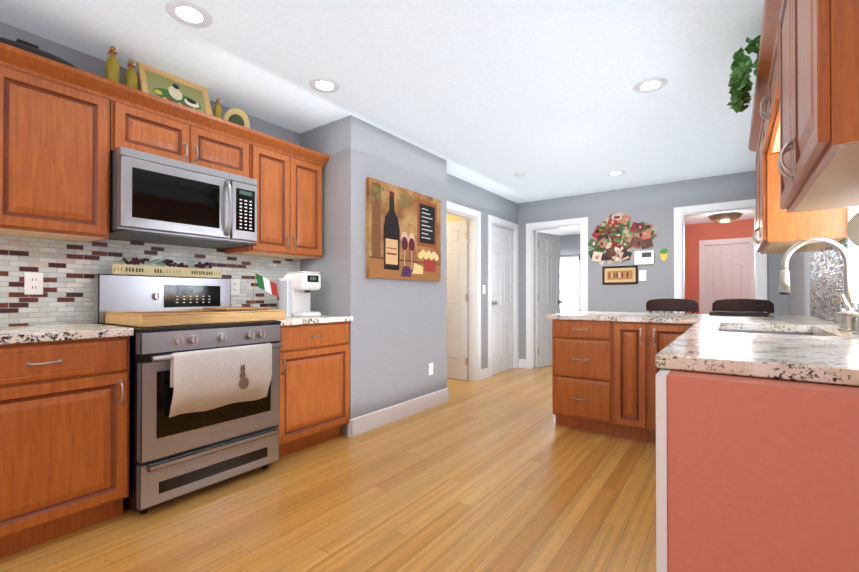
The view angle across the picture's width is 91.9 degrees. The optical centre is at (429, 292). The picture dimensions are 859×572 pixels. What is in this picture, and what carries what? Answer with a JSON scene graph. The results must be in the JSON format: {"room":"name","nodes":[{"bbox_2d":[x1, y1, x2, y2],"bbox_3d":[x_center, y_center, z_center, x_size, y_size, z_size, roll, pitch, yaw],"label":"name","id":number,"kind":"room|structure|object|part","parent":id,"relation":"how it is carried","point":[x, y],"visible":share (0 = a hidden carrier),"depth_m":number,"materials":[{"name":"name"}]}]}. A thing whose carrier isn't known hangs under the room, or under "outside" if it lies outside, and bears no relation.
{"room":"kitchen","nodes":[
{"label":"kitchen","id":0,"kind":"room"},
{"bbox_2d":[0,22,299,326],"bbox_3d":[-2.277,-0.137,1.978,0.100,2.440,3.870,0,0,36],"label":"wall","id":1,"kind":"structure","parent":0,"point":[86,62],"depth_m":2.36,"materials":[{"name":"grey paint"}]},
{"bbox_2d":[0,66,109,242],"bbox_3d":[-1.916,-0.688,2.072,0.373,0.802,0.452,0,0,36],"label":"upper cabinet","id":2,"kind":"object","parent":1,"relation":"attached to","point":[54,161],"visible":0.98,"depth_m":1.98,"materials":[{"name":"brown wood"}]},
{"bbox_2d":[0,37,77,68],"bbox_3d":[-1.975,-1.160,2.043,0.292,0.142,0.530,0,0,36],"label":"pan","id":3,"kind":"object","parent":2,"relation":"on","point":[26,46],"visible":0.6,"depth_m":1.98,"materials":[{"name":"black metal"}]},
{"bbox_2d":[0,235,299,326],"bbox_3d":[-2.230,-0.074,1.948,0.008,0.483,3.859,0,0,36],"label":"backsplash","id":4,"kind":"structure","parent":1,"relation":"attached to","point":[69,270],"depth_m":2.32,"materials":[{"name":"tile"}]},
{"bbox_2d":[24,272,42,293],"bbox_3d":[-2.062,-0.048,2.166,0.007,0.115,0.072,0,0,36],"label":"electrical outlet plate","id":5,"kind":"object","parent":4,"relation":"attached to","point":[33,282],"depth_m":2.16,"materials":[{"name":"white plastic"}]},
{"bbox_2d":[231,279,239,294],"bbox_3d":[-1.423,-0.042,3.044,0.007,0.115,0.072,0,0,36],"label":"electrical outlet plate","id":6,"kind":"object","parent":4,"relation":"attached to","point":[235,283],"depth_m":3.04,"materials":[{"name":"white plastic"}]},
{"bbox_2d":[110,101,248,177],"bbox_3d":[-1.553,-0.917,2.573,0.373,0.337,0.772,0,0,36],"label":"upper cabinet","id":7,"kind":"object","parent":1,"relation":"attached to","point":[133,128],"visible":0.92,"depth_m":2.42,"materials":[{"name":"brown wood"}]},
{"bbox_2d":[106,46,119,82],"bbox_3d":[-1.739,-1.227,2.284,0.083,0.278,0.067,0,0,36],"label":"oil bottle","id":8,"kind":"object","parent":7,"relation":"on","point":[112,68],"visible":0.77,"depth_m":2.27,"materials":[{"name":"yellow"}]},
{"bbox_2d":[124,59,137,89],"bbox_3d":[-1.694,-1.208,2.362,0.083,0.242,0.067,0,0,36],"label":"oil bottle","id":9,"kind":"object","parent":7,"relation":"on","point":[130,78],"visible":0.69,"depth_m":2.35,"materials":[{"name":"yellow"}]},
{"bbox_2d":[136,62,212,115],"bbox_3d":[-1.561,-1.221,2.571,0.130,0.273,0.400,0,0,36],"label":"picture frame","id":10,"kind":"object","parent":7,"relation":"on","point":[162,84],"visible":0.67,"depth_m":2.56,"materials":[{"name":"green wood"}]},
{"bbox_2d":[107,147,256,248],"bbox_3d":[-1.502,-0.529,2.534,0.499,0.432,0.757,0,0,36],"label":"microwave","id":11,"kind":"object","parent":7,"relation":"attached to","point":[153,198],"visible":1,"depth_m":2.36,"materials":[{"name":"silver metal"}]},
{"bbox_2d":[214,97,222,118],"bbox_3d":[-1.397,-1.187,2.741,0.062,0.206,0.059,0,0,36],"label":"oil bottle","id":12,"kind":"object","parent":7,"relation":"on","point":[218,111],"visible":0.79,"depth_m":2.73,"materials":[{"name":"yellow glass"}]},
{"bbox_2d":[223,108,249,127],"bbox_3d":[-1.341,-1.174,2.886,0.114,0.188,0.190,0,0,36],"label":"plate","id":13,"kind":"object","parent":7,"relation":"on","point":[237,116],"visible":0.46,"depth_m":2.88,"materials":[{"name":"yellow ceramic"}]},
{"bbox_2d":[225,145,321,259],"bbox_3d":[-1.143,-0.680,3.135,0.373,0.802,0.612,0,0,36],"label":"upper cabinet","id":14,"kind":"object","parent":1,"relation":"attached to","point":[289,207],"visible":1,"depth_m":3.02,"materials":[{"name":"brown wood"}]},
{"bbox_2d":[0,365,655,571],"bbox_3d":[1.075,1.137,4.062,7.400,0.080,11.600,0,0,36],"label":"floor","id":15,"kind":"structure","parent":0,"point":[501,472],"depth_m":2.09,"materials":[{"name":"brown wood"}]},
{"bbox_2d":[0,336,129,557],"bbox_3d":[-1.849,0.644,1.908,0.663,0.876,0.620,0,0,36],"label":"base cabinet","id":16,"kind":"object","parent":15,"relation":"on","point":[64,437],"visible":1,"depth_m":1.78,"materials":[{"name":"brown wood"}]},
{"bbox_2d":[94,274,283,513],"bbox_3d":[-1.376,0.491,2.435,0.748,1.190,0.757,0,0,36],"label":"range","id":17,"kind":"object","parent":15,"relation":"on","point":[204,405],"visible":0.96,"depth_m":2.21,"materials":[{"name":"silver metal"}]},
{"bbox_2d":[112,257,221,277],"bbox_3d":[-1.646,-0.158,2.640,0.081,0.110,0.624,0,0,36],"label":"sign","id":18,"kind":"object","parent":17,"relation":"on","point":[179,270],"visible":1,"depth_m":2.60,"materials":[{"name":"beige"}]},
{"bbox_2d":[105,307,284,326],"bbox_3d":[-1.369,0.133,2.494,0.510,0.078,0.803,0,0,36],"label":"board","id":19,"kind":"object","parent":17,"relation":"on","point":[210,315],"visible":1,"depth_m":2.29,"materials":[{"name":"brown wood"}]},
{"bbox_2d":[169,343,271,417],"bbox_3d":[-1.099,0.457,2.235,0.064,0.325,0.530,0,0,36],"label":"tea towel","id":20,"kind":"object","parent":17,"relation":"hanging from","point":[209,380],"depth_m":2.19,"materials":[{"name":"fabric"}]},
{"bbox_2d":[277,321,349,457],"bbox_3d":[-1.018,0.652,3.051,0.663,0.876,0.632,0,0,36],"label":"base cabinet","id":21,"kind":"object","parent":15,"relation":"on","point":[314,384],"visible":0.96,"depth_m":2.86,"materials":[{"name":"brown wood"}]},
{"bbox_2d":[272,315,352,325],"bbox_3d":[-1.024,0.194,3.058,0.650,0.036,0.641,0,0,36],"label":"countertop","id":22,"kind":"structure","parent":21,"relation":"on","point":[292,320],"depth_m":2.88,"materials":[{"name":"white stone"}]},
{"bbox_2d":[252,272,278,306],"bbox_3d":[-1.198,0.016,2.977,0.093,0.320,0.201,0,0,36],"label":"flag","id":23,"kind":"object","parent":22,"relation":"on","point":[267,285],"visible":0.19,"depth_m":2.98,"materials":[{"name":"multicoloured fabric"}]},
{"bbox_2d":[279,271,320,316],"bbox_3d":[-0.978,0.010,3.152,0.248,0.334,0.216,0,0,36],"label":"coffee maker","id":24,"kind":"object","parent":22,"relation":"on","point":[295,288],"visible":1,"depth_m":3.11,"materials":[{"name":"white plastic"}]},
{"bbox_2d":[347,388,448,437],"bbox_3d":[-0.215,1.027,3.670,0.036,0.135,1.346,0,0,36],"label":"baseboard","id":25,"kind":"structure","parent":15,"relation":"on","point":[356,426],"depth_m":3.53,"materials":[{"name":"white wood"}]},
{"bbox_2d":[552,319,693,442],"bbox_3d":[1.595,0.653,3.302,1.059,0.878,0.673,0,0,36],"label":"base cabinet","id":26,"kind":"object","parent":15,"relation":"on","point":[661,336],"depth_m":3.20,"materials":[{"name":"brown wood"}]},
{"bbox_3d":[1.347,0.654,3.470,0.460,0.878,0.653,0,0,36],"label":"base cabinet peninsula drawers","id":27,"kind":"part","parent":26,"relation":"part of","materials":[{"name":"brown wood"}]},
{"bbox_2d":[546,311,705,323],"bbox_3d":[1.645,0.197,3.450,1.050,0.036,0.930,0,0,36],"label":"countertop","id":28,"kind":"structure","parent":26,"relation":"on","point":[677,318],"depth_m":3.22,"materials":[{"name":"white stone"}]},
{"bbox_2d":[655,314,858,385],"bbox_3d":[1.732,0.188,2.117,0.658,0.036,2.985,0,0,36],"label":"countertop","id":29,"kind":"structure","parent":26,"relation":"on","point":[829,354],"depth_m":1.17,"materials":[{"name":"white stone"}]},
{"bbox_2d":[709,311,767,316],"bbox_3d":[2.408,0.162,3.248,0.360,0.030,0.200,0,0,36],"label":"tray","id":30,"kind":"object","parent":29,"relation":"on","point":[738,313],"visible":1,"depth_m":3.18,"materials":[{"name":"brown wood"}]},
{"bbox_2d":[719,329,818,335],"bbox_3d":[1.613,0.314,1.976,0.406,0.217,0.726,0,0,36],"label":"sink basin","id":31,"kind":"object","parent":29,"relation":"in","point":[768,332],"depth_m":2.25,"materials":[{"name":"silver metal"}]},
{"bbox_2d":[779,238,855,331],"bbox_3d":[1.739,-0.041,1.863,0.263,0.417,0.114,0,0,36],"label":"faucet","id":32,"kind":"object","parent":29,"relation":"on","point":[847,322],"visible":0.94,"depth_m":1.83,"materials":[{"name":"silver metal"}]},
{"bbox_2d":[836,311,858,334],"bbox_3d":[1.708,0.121,1.680,0.094,0.092,0.048,0,0,36],"label":"soap dispenser","id":33,"kind":"object","parent":29,"relation":"on","point":[854,314],"visible":1,"depth_m":1.67,"materials":[{"name":"silver metal"}]},
{"bbox_2d":[613,321,649,441],"bbox_3d":[1.630,0.654,3.265,0.235,0.876,0.653,0,0,36],"label":"base cabinet","id":34,"kind":"object","parent":15,"relation":"on","point":[630,380],"visible":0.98,"depth_m":3.03,"materials":[{"name":"brown wood"}]},
{"bbox_2d":[646,299,698,313],"bbox_3d":[2.282,0.577,3.957,0.450,1.041,0.432,0,0,36],"label":"bar stool","id":35,"kind":"object","parent":15,"relation":"on","point":[685,305],"visible":0.19,"depth_m":4.08,"materials":[{"name":"brown leather"}]},
{"bbox_2d":[712,299,773,314],"bbox_3d":[2.735,0.575,3.627,0.450,1.041,0.432,0,0,36],"label":"bar stool","id":36,"kind":"object","parent":15,"relation":"on","point":[756,305],"visible":0.12,"depth_m":3.75,"materials":[{"name":"brown leather"}]},
{"bbox_2d":[672,369,850,385],"bbox_3d":[1.102,0.640,1.258,0.653,0.876,0.810,0,0,36],"label":"base cabinet","id":37,"kind":"object","parent":15,"relation":"on","point":[771,378],"depth_m":0.97,"materials":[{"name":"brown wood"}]},
{"bbox_2d":[300,115,446,435],"bbox_3d":[-0.503,-0.124,3.890,0.720,2.440,1.310,0,0,36],"label":"wall bump-out","id":38,"kind":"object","parent":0,"point":[398,336],"visible":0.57,"depth_m":3.38,"materials":[{"name":"grey paint"}]},
{"bbox_2d":[366,177,440,280],"bbox_3d":[-0.195,-0.510,3.668,0.038,0.790,0.990,0,0,36],"label":"painting","id":39,"kind":"object","parent":38,"relation":"attached to","point":[403,233],"visible":1,"depth_m":3.58,"materials":[{"name":"fabric"}]},
{"bbox_2d":[429,363,432,374],"bbox_3d":[0.016,0.729,3.977,0.006,0.115,0.070,0,0,36],"label":"outlet","id":40,"kind":"object","parent":38,"relation":"attached to","point":[430,368],"visible":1,"depth_m":3.97,"materials":[{"name":"white plastic"}]},
{"bbox_2d":[0,0,764,235],"bbox_3d":[1.075,-1.383,4.080,7.400,0.080,11.600,0,0,36],"label":"ceiling","id":41,"kind":"structure","parent":0,"point":[494,96],"depth_m":2.53,"materials":[{"name":"white paint"}]},
{"bbox_2d":[165,0,212,27],"bbox_3d":[-1.171,-1.355,2.028,0.200,0.003,0.200,0,0,36],"label":"recessed light","id":42,"kind":"object","parent":41,"relation":"in","point":[189,14],"visible":1,"depth_m":2.02,"materials":[{"name":"white plastic"}]},
{"bbox_2d":[309,78,339,92],"bbox_3d":[-0.685,-1.350,2.713,0.200,0.003,0.200,0,0,36],"label":"recessed light","id":43,"kind":"object","parent":41,"relation":"in","point":[324,85],"visible":1,"depth_m":2.71,"materials":[{"name":"white plastic"}]},
{"bbox_2d":[514,172,524,176],"bbox_3d":[1.017,-1.324,4.678,0.124,0.028,0.124,0,0,36],"label":"smoke detector","id":44,"kind":"object","parent":41,"relation":"attached to","point":[520,174],"visible":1,"depth_m":4.64,"materials":[{"name":"white plastic"}]},
{"bbox_2d":[606,171,625,175],"bbox_3d":[2.093,-1.337,4.662,0.200,0.003,0.200,0,0,36],"label":"recessed light","id":45,"kind":"object","parent":41,"relation":"in","point":[615,173],"visible":1,"depth_m":4.66,"materials":[{"name":"white"}]},
{"bbox_2d":[633,78,667,92],"bbox_3d":[1.442,-1.350,2.713,0.200,0.003,0.200,0,0,36],"label":"recessed light","id":46,"kind":"object","parent":41,"relation":"in","point":[650,85],"visible":1,"depth_m":2.71,"materials":[{"name":"white plastic"}]},
{"bbox_2d":[708,212,742,222],"bbox_3d":[4.769,-1.225,6.709,0.470,0.200,0.470,0,0,36],"label":"ceiling light","id":47,"kind":"object","parent":41,"relation":"attached to","point":[730,217],"visible":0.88,"depth_m":6.59,"materials":[{"name":"brown glass"}]},
{"bbox_2d":[447,214,466,221],"bbox_3d":[-0.195,-0.109,6.107,2.150,2.440,0.100,0,0,36],"label":"wall","id":48,"kind":"structure","parent":0,"point":[451,218],"depth_m":5.66,"materials":[{"name":"beige paint"}]},
{"bbox_2d":[447,173,517,380],"bbox_3d":[0.636,-0.114,5.337,0.100,2.440,2.370,0,0,36],"label":"wall","id":49,"kind":"structure","parent":0,"point":[484,202],"depth_m":5.33,"materials":[{"name":"grey paint"}]},
{"bbox_2d":[447,220,467,379],"bbox_3d":[0.152,0.094,5.427,0.790,2.015,0.105,0,0,36],"label":"open door","id":50,"kind":"structure","parent":49,"relation":"in","point":[457,299],"depth_m":5.30,"materials":[{"name":"white wood"}]},
{"bbox_2d":[447,201,480,381],"bbox_3d":[0.306,0.040,4.882,0.136,2.125,0.980,0,0,36],"label":"door frame","id":51,"kind":"structure","parent":49,"relation":"attached to","point":[474,224],"depth_m":5.19,"materials":[{"name":"white wood"}]},
{"bbox_2d":[492,225,513,374],"bbox_3d":[1.036,0.099,5.801,0.105,2.010,0.735,0,0,36],"label":"closed door","id":52,"kind":"structure","parent":49,"relation":"in","point":[502,299],"depth_m":5.81,"materials":[{"name":"white wood"}]},
{"bbox_2d":[488,215,518,377],"bbox_3d":[1.002,0.047,5.824,0.118,2.125,0.940,0,0,36],"label":"door frame","id":53,"kind":"structure","parent":49,"relation":"attached to","point":[492,220],"depth_m":5.89,"materials":[{"name":"white wood"}]},
{"bbox_2d":[560,234,579,312],"bbox_3d":[3.636,-0.088,9.071,2.820,2.440,0.100,0,0,36],"label":"wall","id":54,"kind":"structure","parent":0,"point":[569,244],"depth_m":9.34,"materials":[{"name":"grey paint"}]},
{"bbox_2d":[560,257,578,311],"bbox_3d":[3.050,-0.176,9.481,0.870,1.240,0.108,0,0,36],"label":"window","id":55,"kind":"structure","parent":54,"relation":"in","point":[569,284],"depth_m":9.43,"materials":[{"name":"white"}]},
{"bbox_2d":[560,254,580,310],"bbox_3d":[3.021,0.020,9.338,1.150,1.727,0.046,0,0,36],"label":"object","id":56,"kind":"object","parent":54,"relation":"hanging from","point":[579,282],"visible":0.23,"depth_m":9.15,"materials":[{"name":"grey"}]},
{"bbox_2d":[518,170,788,358],"bbox_3d":[2.581,-0.114,5.325,3.260,2.440,0.100,0,0,36],"label":"wall","id":57,"kind":"structure","parent":0,"point":[655,205],"depth_m":5.21,"materials":[{"name":"grey paint"}]},
{"bbox_2d":[536,232,562,367],"bbox_3d":[1.845,0.103,6.353,0.212,2.010,0.667,0,0,36],"label":"open door","id":58,"kind":"structure","parent":57,"relation":"in","point":[548,301],"depth_m":6.31,"materials":[{"name":"white wood"}]},
{"bbox_2d":[526,217,587,368],"bbox_3d":[1.809,0.047,5.885,0.880,2.125,0.136,0,0,36],"label":"door frame","id":59,"kind":"structure","parent":57,"relation":"attached to","point":[531,228],"depth_m":6.04,"materials":[{"name":"white wood"}]},
{"bbox_2d":[602,265,637,284],"bbox_3d":[2.448,-0.227,5.347,0.420,0.235,0.018,0,0,36],"label":"picture frame","id":60,"kind":"object","parent":57,"relation":"attached to","point":[619,274],"visible":1,"depth_m":5.34,"materials":[{"name":"brown wood"}]},
{"bbox_2d":[587,212,656,264],"bbox_3d":[2.451,-0.703,5.332,0.824,0.673,0.042,0,0,36],"label":"art","id":61,"kind":"object","parent":57,"relation":"attached to","point":[611,234],"visible":0.98,"depth_m":5.34,"materials":[{"name":"multicoloured"}]},
{"bbox_2d":[639,270,645,280],"bbox_3d":[2.665,-0.215,5.195,0.080,0.130,0.009,0,0,36],"label":"switch plate","id":62,"kind":"object","parent":57,"relation":"attached to","point":[642,275],"visible":1,"depth_m":5.20,"materials":[{"name":"white plastic"}]},
{"bbox_2d":[634,250,653,264],"bbox_3d":[2.675,-0.435,5.176,0.220,0.170,0.030,0,0,36],"label":"thermostat","id":63,"kind":"object","parent":57,"relation":"attached to","point":[643,257],"visible":1,"depth_m":5.17,"materials":[{"name":"white plastic"}]},
{"bbox_2d":[660,248,667,260],"bbox_3d":[2.855,-0.463,5.059,0.090,0.153,0.001,0,0,36],"label":"wall decor","id":64,"kind":"object","parent":57,"relation":"attached to","point":[664,253],"visible":1,"depth_m":5.06,"materials":[{"name":"yellow"}]},
{"bbox_2d":[674,199,766,313],"bbox_3d":[3.320,0.040,4.776,0.870,2.125,0.118,0,0,36],"label":"door frame","id":65,"kind":"structure","parent":57,"relation":"attached to","point":[758,275],"depth_m":4.95,"materials":[{"name":"white wood"}]},
{"bbox_2d":[685,219,754,313],"bbox_3d":[3.393,-0.118,4.800,1.350,2.440,0.005,0,0,36],"label":"wall","id":66,"kind":"structure","parent":0,"point":[695,234],"depth_m":4.93,"materials":[{"name":"paint"}]},
{"bbox_2d":[705,243,749,313],"bbox_3d":[5.501,0.112,7.681,0.670,2.010,0.108,0,0,36],"label":"door","id":67,"kind":"structure","parent":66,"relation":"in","point":[727,271],"depth_m":7.70,"materials":[{"name":"white"}]},
{"bbox_2d":[656,368,858,571],"bbox_3d":[0.846,0.638,0.875,0.638,0.875,0.110,0,0,36],"label":"wall","id":68,"kind":"structure","parent":0,"point":[756,474],"depth_m":0.91,"materials":[{"name":"paint"}]},
{"bbox_2d":[789,210,858,315],"bbox_3d":[2.197,-0.136,2.111,0.100,2.440,5.750,0,0,36],"label":"wall","id":69,"kind":"structure","parent":0,"point":[799,275],"depth_m":3.64,"materials":[{"name":"grey paint"}]},
{"bbox_2d":[760,22,779,154],"bbox_3d":[1.706,-0.934,1.847,0.373,0.312,1.005,0,0,36],"label":"upper cabinet","id":70,"kind":"object","parent":69,"relation":"attached to","point":[770,115],"visible":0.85,"depth_m":1.91,"materials":[{"name":"brown wood"}]},
{"bbox_2d":[727,35,760,112],"bbox_3d":[1.729,-1.163,2.121,0.352,0.401,0.348,0,0,36],"label":"potted plant","id":71,"kind":"object","parent":70,"relation":"on","point":[740,84],"visible":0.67,"depth_m":2.12,"materials":[{"name":"green plant"}]},
{"bbox_2d":[748,0,781,151],"bbox_3d":[1.705,-1.050,1.851,0.380,0.084,2.820,0,0,36],"label":"crown molding","id":72,"kind":"structure","parent":70,"relation":"attached to","point":[771,14],"depth_m":1.90,"materials":[{"name":"brown wood"}]},
{"bbox_2d":[752,118,846,253],"bbox_3d":[2.253,-0.684,2.597,0.373,0.802,0.845,0,0,36],"label":"upper cabinet","id":73,"kind":"object","parent":69,"relation":"attached to","point":[777,230],"visible":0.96,"depth_m":2.31,"materials":[{"name":"brown wood"}]},
{"bbox_2d":[777,0,858,212],"bbox_3d":[1.160,-0.694,1.095,0.373,0.802,0.840,0,0,36],"label":"upper cabinet","id":74,"kind":"object","parent":69,"relation":"attached to","point":[818,163],"visible":1,"depth_m":0.96,"materials":[{"name":"brown wood"}]},
{"bbox_2d":[846,212,858,246],"bbox_3d":[1.154,-0.205,1.034,0.124,0.176,0.340,0,0,36],"label":"paper towel holder","id":75,"kind":"object","parent":74,"relation":"attached to","point":[852,230],"visible":1,"depth_m":1.13,"materials":[{"name":"beige"}]},
{"bbox_2d":[810,237,858,327],"bbox_3d":[1.994,-0.059,1.925,0.008,0.454,2.990,0,0,36],"label":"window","id":76,"kind":"structure","parent":69,"relation":"attached to","point":[826,278],"depth_m":2.56,"materials":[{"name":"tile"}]},
{"bbox_2d":[841,206,858,302],"bbox_3d":[1.888,-0.361,1.717,0.125,0.815,0.995,0,0,36],"label":"window","id":77,"kind":"structure","parent":69,"relation":"in","point":[853,250],"depth_m":2.08,"materials":[{"name":"white wood"}]},
{"bbox_3d":[-2.214,0.641,1.407,0.663,0.876,0.610,0,0,36],"label":"base cabinet","id":78,"kind":"object","parent":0,"visible":0},
{"bbox_2d":[0,323,133,344],"bbox_3d":[-2.384,0.181,1.188,0.650,0.036,2.430,0,0,36],"label":"countertop","id":79,"kind":"structure","parent":78,"relation":"on","point":[30,334],"depth_m":1.85,"materials":[{"name":"white stone"}]},
{"bbox_3d":[-2.320,-0.691,1.517,0.373,0.802,0.910,0,0,36],"label":"upper cabinet","id":80,"kind":"object","parent":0,"visible":0},
{"bbox_2d":[0,42,329,166],"bbox_3d":[-1.754,-1.047,2.292,0.380,0.084,2.823,0,0,36],"label":"crown molding","id":81,"kind":"structure","parent":80,"relation":"attached to","point":[23,61],"depth_m":2.26,"materials":[{"name":"brown wood"}]}
]}

